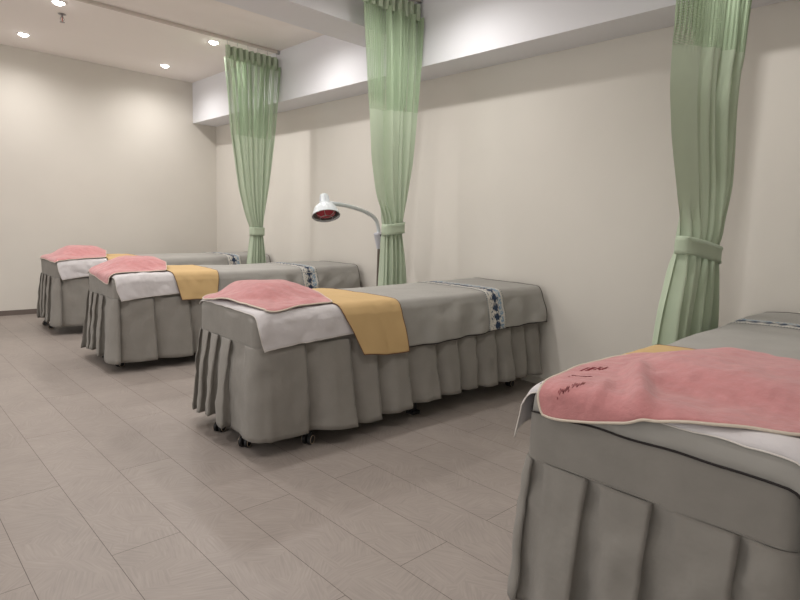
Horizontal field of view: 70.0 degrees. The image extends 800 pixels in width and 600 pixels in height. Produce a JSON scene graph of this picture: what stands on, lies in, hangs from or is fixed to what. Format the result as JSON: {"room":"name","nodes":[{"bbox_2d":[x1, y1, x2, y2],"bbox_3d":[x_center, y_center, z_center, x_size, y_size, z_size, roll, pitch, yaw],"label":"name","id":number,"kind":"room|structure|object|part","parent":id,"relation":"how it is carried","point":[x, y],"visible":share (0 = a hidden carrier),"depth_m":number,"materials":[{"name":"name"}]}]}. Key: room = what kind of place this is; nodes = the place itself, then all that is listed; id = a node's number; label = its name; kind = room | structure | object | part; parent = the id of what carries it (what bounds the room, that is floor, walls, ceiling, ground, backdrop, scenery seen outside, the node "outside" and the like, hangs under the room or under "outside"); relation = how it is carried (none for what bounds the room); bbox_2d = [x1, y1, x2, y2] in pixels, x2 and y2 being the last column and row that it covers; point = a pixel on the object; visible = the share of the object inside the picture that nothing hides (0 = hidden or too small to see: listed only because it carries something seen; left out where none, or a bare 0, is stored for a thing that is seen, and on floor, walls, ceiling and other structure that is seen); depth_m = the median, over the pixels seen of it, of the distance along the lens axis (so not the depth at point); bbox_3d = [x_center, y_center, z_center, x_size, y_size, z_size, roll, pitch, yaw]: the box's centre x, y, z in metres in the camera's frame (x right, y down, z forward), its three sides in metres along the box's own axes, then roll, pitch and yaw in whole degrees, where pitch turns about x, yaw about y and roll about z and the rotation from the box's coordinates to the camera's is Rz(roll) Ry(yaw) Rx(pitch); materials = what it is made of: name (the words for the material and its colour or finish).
{"room":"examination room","nodes":[
{"label":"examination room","id":0,"kind":"room"},
{"bbox_2d":[0,44,216,310],"bbox_3d":[-4.729,-1.256,5.979,6.094,2.931,0.100,-5,10,-43],"label":"wall","id":1,"kind":"structure","parent":0,"point":[114,160],"depth_m":6.84,"materials":[{"name":"paint"}]},
{"bbox_2d":[0,309,36,315],"bbox_3d":[-4.780,0.179,6.085,5.982,0.056,0.012,-5,10,-43],"label":"baseboard","id":2,"kind":"structure","parent":1,"relation":"attached to","point":[25,311],"depth_m":6.50,"materials":[{"name":"brown"}]},
{"bbox_2d":[0,0,414,82],"bbox_3d":[-1.265,-2.170,2.154,6.194,0.100,10.133,-5,10,-43],"label":"ceiling","id":3,"kind":"structure","parent":0,"point":[89,33],"depth_m":5.56,"materials":[{"name":"paint"}]},
{"bbox_2d":[17,32,29,36],"bbox_3d":[-3.779,-2.657,5.737,0.112,0.026,0.112,-5,10,-43],"label":"recessed light","id":4,"kind":"object","parent":3,"relation":"in","point":[22,34],"visible":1,"depth_m":5.71,"materials":[{"name":"white"}]},
{"bbox_2d":[51,0,65,5],"bbox_3d":[-2.892,-2.510,4.840,0.112,0.026,0.112,-5,10,-43],"label":"recessed light","id":5,"kind":"object","parent":3,"relation":"in","point":[57,2],"visible":1,"depth_m":4.82,"materials":[{"name":"white"}]},
{"bbox_2d":[58,13,65,22],"bbox_3d":[-3.032,-2.528,5.128,0.068,0.074,0.068,-5,10,-43],"label":"sprinkler","id":6,"kind":"object","parent":3,"relation":"attached to","point":[61,14],"visible":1,"depth_m":5.12,"materials":[{"name":"silver metal"}]},
{"bbox_2d":[76,0,279,54],"bbox_3d":[-2.296,-2.512,5.053,2.816,0.035,0.040,-5,10,-43],"label":"rail","id":7,"kind":"object","parent":3,"relation":"attached to","point":[91,2],"visible":1,"depth_m":5.25,"materials":[{"name":"beige metal"}]},
{"bbox_2d":[224,42,280,263],"bbox_3d":[-1.542,-1.214,5.988,0.603,2.743,0.155,-5,10,-43],"label":"curtain","id":8,"kind":"object","parent":7,"relation":"hanging from","point":[253,152],"visible":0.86,"depth_m":5.91,"materials":[{"name":"green fabric"}]},
{"bbox_3d":[-1.515,-2.054,5.878,0.589,0.748,0.148,-5,10,-43],"label":"net panel","id":9,"kind":"part","parent":8,"relation":"part of","materials":[{"name":"green fabric"}]},
{"bbox_3d":[-1.555,-0.769,6.047,0.459,1.845,0.128,-5,10,-43],"label":"cloth panel","id":10,"kind":"part","parent":8,"relation":"part of","materials":[{"name":"green fabric"}]},
{"bbox_2d":[208,40,219,44],"bbox_3d":[-1.884,-2.597,5.779,0.112,0.026,0.112,-5,10,-43],"label":"recessed light","id":11,"kind":"object","parent":3,"relation":"in","point":[213,42],"visible":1,"depth_m":5.75,"materials":[{"name":"white"}]},
{"bbox_2d":[215,0,406,49],"bbox_3d":[-2.126,-2.092,2.835,5.668,0.288,0.385,-5,10,-43],"label":"beam","id":12,"kind":"structure","parent":3,"relation":"attached to","point":[344,20],"depth_m":4.21,"materials":[{"name":"white paint"}]},
{"bbox_3d":[-0.852,-2.267,3.547,2.816,0.035,0.040,-5,10,-43],"label":"rail","id":13,"kind":"object","parent":3,"relation":"attached to","visible":0},
{"bbox_2d":[362,0,423,285],"bbox_3d":[-0.093,-0.968,4.477,0.604,2.743,0.147,-5,10,-43],"label":"curtain","id":14,"kind":"object","parent":13,"relation":"hanging from","point":[393,132],"visible":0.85,"depth_m":4.44,"materials":[{"name":"green fabric"}]},
{"bbox_3d":[-0.093,-0.548,4.555,0.491,1.890,0.130,-5,10,-43],"label":"cloth panel","id":15,"kind":"part","parent":14,"relation":"part of","materials":[{"name":"green fabric"}]},
{"bbox_3d":[-0.067,-1.820,4.367,0.590,0.761,0.134,-5,10,-43],"label":"net panel","id":16,"kind":"part","parent":14,"relation":"part of","materials":[{"name":"green fabric"}]},
{"bbox_3d":[0.749,-1.996,1.878,2.816,0.035,0.040,-5,10,-43],"label":"rail","id":17,"kind":"object","parent":3,"relation":"attached to","visible":0},
{"bbox_2d":[652,0,751,344],"bbox_3d":[1.447,-0.692,2.758,0.840,2.743,0.144,-5,10,-41],"label":"curtain","id":18,"kind":"object","parent":17,"relation":"hanging from","point":[704,81],"visible":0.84,"depth_m":2.72,"materials":[{"name":"green fabric"}]},
{"bbox_3d":[1.463,-1.519,2.642,0.805,0.810,0.144,-5,10,-43],"label":"net panel","id":19,"kind":"part","parent":18,"relation":"part of","materials":[{"name":"green fabric"}]},
{"bbox_2d":[0,314,536,599],"bbox_3d":[-1.369,0.834,2.543,6.194,0.100,10.133,-5,10,-43],"label":"floor","id":20,"kind":"structure","parent":0,"point":[113,487],"depth_m":2.44,"materials":[{"name":"tile"}]},
{"bbox_2d":[37,257,107,328],"bbox_3d":[-2.670,-0.141,6.424,2.338,0.748,0.881,-5,10,-43],"label":"bed","id":21,"kind":"object","parent":20,"relation":"on","point":[60,302],"visible":0.28,"depth_m":5.52,"materials":[{"name":"grey fabric"}]},
{"bbox_2d":[40,258,106,279],"bbox_3d":[-3.299,-0.343,5.782,0.441,0.208,0.716,-5,10,-43],"label":"towel","id":22,"kind":"object","parent":21,"relation":"on","point":[67,269],"visible":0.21,"depth_m":5.50,"materials":[{"name":"fabric"}]},
{"bbox_2d":[40,245,106,262],"bbox_3d":[-3.238,-0.478,5.807,0.628,0.150,0.640,-5,10,-43],"label":"towel","id":23,"kind":"object","parent":22,"relation":"on","point":[69,252],"visible":1,"depth_m":5.69,"materials":[{"name":"pink fabric"}]},
{"bbox_2d":[106,254,137,259],"bbox_3d":[-3.024,-0.357,6.068,0.448,0.248,0.798,-5,10,-43],"label":"towel","id":24,"kind":"object","parent":21,"relation":"on","point":[108,256],"visible":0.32,"depth_m":5.99,"materials":[{"name":"fabric"}]},
{"bbox_2d":[133,252,270,264],"bbox_3d":[-2.387,-0.399,6.671,1.562,0.305,0.837,-5,10,-43],"label":"sheet","id":25,"kind":"object","parent":21,"relation":"on","point":[204,258],"visible":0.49,"depth_m":6.49,"materials":[{"name":"grey fabric"}]},
{"bbox_2d":[81,273,202,366],"bbox_3d":[-1.505,0.061,5.169,2.342,0.748,0.856,-5,10,-43],"label":"bed","id":26,"kind":"object","parent":20,"relation":"on","point":[163,326],"visible":0.44,"depth_m":4.38,"materials":[{"name":"grey fabric"}]},
{"bbox_2d":[87,271,178,301],"bbox_3d":[-2.109,-0.145,4.555,0.501,0.206,0.716,-5,10,-43],"label":"towel","id":27,"kind":"object","parent":26,"relation":"on","point":[132,285],"visible":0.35,"depth_m":4.28,"materials":[{"name":"fabric"}]},
{"bbox_2d":[89,255,166,283],"bbox_3d":[-2.096,-0.255,4.571,0.613,0.189,0.563,-5,10,-43],"label":"towel","id":28,"kind":"object","parent":27,"relation":"on","point":[103,271],"visible":1,"depth_m":4.44,"materials":[{"name":"pink fabric"}]},
{"bbox_2d":[166,265,218,299],"bbox_3d":[-1.841,-0.158,4.835,0.447,0.245,0.821,-5,10,-43],"label":"towel","id":29,"kind":"object","parent":26,"relation":"on","point":[193,282],"visible":0.66,"depth_m":4.56,"materials":[{"name":"fabric"}]},
{"bbox_2d":[198,261,360,291],"bbox_3d":[-1.218,-0.197,5.423,1.561,0.298,0.836,-5,10,-43],"label":"sheet","id":30,"kind":"object","parent":26,"relation":"on","point":[310,274],"visible":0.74,"depth_m":5.29,"materials":[{"name":"grey fabric"}]},
{"bbox_2d":[312,193,380,285],"bbox_3d":[-0.398,-0.201,4.979,0.939,1.393,0.398,-5,10,-43],"label":"heat lamp","id":31,"kind":"object","parent":20,"relation":"on","point":[326,210],"visible":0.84,"depth_m":4.69,"materials":[{"name":"white plastic"}]},
{"bbox_3d":[-0.601,-0.706,4.632,0.158,0.092,0.146,-5,10,-43],"label":"bulb","id":32,"kind":"part","parent":31,"relation":"part of","materials":[{"name":"red glass"}]},
{"bbox_3d":[-0.598,-0.748,4.621,0.221,0.230,0.212,-5,10,-43],"label":"lamp shade","id":33,"kind":"part","parent":31,"relation":"part of","materials":[{"name":"white metal"}]},
{"bbox_3d":[-0.379,-0.699,4.898,0.569,0.265,0.034,-5,10,-43],"label":"gooseneck arm","id":34,"kind":"part","parent":31,"relation":"part of","materials":[{"name":"white metal"}]},
{"bbox_2d":[192,301,542,447],"bbox_3d":[-0.077,0.301,3.698,2.340,0.748,0.877,-5,10,-41],"label":"bed","id":35,"kind":"object","parent":20,"relation":"on","point":[271,396],"visible":0.67,"depth_m":3.02,"materials":[{"name":"grey fabric"}]},
{"bbox_2d":[199,299,353,352],"bbox_3d":[-0.672,0.090,3.127,0.581,0.208,0.716,-5,10,-41],"label":"towel","id":36,"kind":"object","parent":35,"relation":"on","point":[309,323],"visible":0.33,"depth_m":2.84,"materials":[{"name":"fabric"}]},
{"bbox_2d":[202,279,332,312],"bbox_3d":[-0.655,-0.042,3.105,0.662,0.113,0.666,-5,10,-41],"label":"towel","id":37,"kind":"object","parent":36,"relation":"on","point":[276,295],"visible":1,"depth_m":2.99,"materials":[{"name":"pink fabric"}]},
{"bbox_3d":[0.088,0.470,3.523,0.060,0.470,0.060,-5,10,-41],"label":"leg","id":38,"kind":"part","parent":35,"relation":"part of","materials":[{"name":"grey metal"}]},
{"bbox_2d":[342,278,546,347],"bbox_3d":[0.220,0.048,3.937,1.576,0.305,0.838,-5,10,-41],"label":"blanket","id":39,"kind":"object","parent":35,"relation":"on","point":[434,312],"visible":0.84,"depth_m":3.70,"materials":[{"name":"grey fabric"}]},
{"bbox_2d":[314,288,409,354],"bbox_3d":[-0.383,0.110,3.409,0.470,0.310,0.821,-5,10,-41],"label":"towel","id":40,"kind":"object","parent":39,"relation":"on","point":[377,322],"visible":0.67,"depth_m":3.16,"materials":[{"name":"fabric"}]},
{"bbox_2d":[507,393,799,599],"bbox_3d":[1.393,0.549,2.173,2.346,0.748,0.857,-5,10,-43],"label":"bed","id":41,"kind":"object","parent":20,"relation":"on","point":[601,515],"visible":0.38,"depth_m":1.40,"materials":[{"name":"grey fabric"}]},
{"bbox_2d":[531,312,799,498],"bbox_3d":[1.420,0.355,2.180,2.285,0.385,0.882,-5,10,-43],"label":"sheet","id":42,"kind":"object","parent":41,"relation":"on","point":[773,333],"visible":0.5,"depth_m":1.40,"materials":[{"name":"grey fabric"}]},
{"bbox_2d":[514,381,799,465],"bbox_3d":[0.776,0.352,1.572,0.509,0.228,0.758,-5,10,-43],"label":"towel","id":43,"kind":"object","parent":42,"relation":"on","point":[786,447],"visible":0.1,"depth_m":1.25,"materials":[{"name":"fabric"}]},
{"bbox_2d":[537,347,799,436],"bbox_3d":[0.949,0.239,1.690,0.982,0.173,0.675,-5,10,-43],"label":"towel","id":44,"kind":"object","parent":43,"relation":"on","point":[731,387],"visible":1,"depth_m":1.48,"materials":[{"name":"pink fabric"}]},
{"bbox_2d":[622,344,694,354],"bbox_3d":[1.082,0.325,1.867,0.456,0.241,0.808,-5,10,-43],"label":"towel","id":45,"kind":"object","parent":42,"relation":"on","point":[658,347],"visible":0.11,"depth_m":2.08,"materials":[{"name":"fabric"}]},
{"bbox_2d":[216,0,799,378],"bbox_3d":[0.893,-0.862,4.437,0.100,2.931,9.933,-5,10,-43],"label":"wall","id":46,"kind":"structure","parent":0,"point":[554,172],"depth_m":4.08,"materials":[{"name":"paint"}]},
{"bbox_2d":[192,0,788,126],"bbox_3d":[0.780,-2.044,4.136,0.326,0.518,9.933,-5,10,-43],"label":"beam","id":47,"kind":"structure","parent":46,"relation":"attached to","point":[459,36],"depth_m":4.28,"materials":[{"name":"white paint"}]},
{"bbox_2d":[516,374,544,383],"bbox_3d":[0.808,0.570,4.579,0.012,0.050,9.921,-5,10,-43],"label":"baseboard","id":48,"kind":"structure","parent":46,"relation":"attached to","point":[529,378],"depth_m":4.36,"materials":[{"name":"beige"}]}
]}

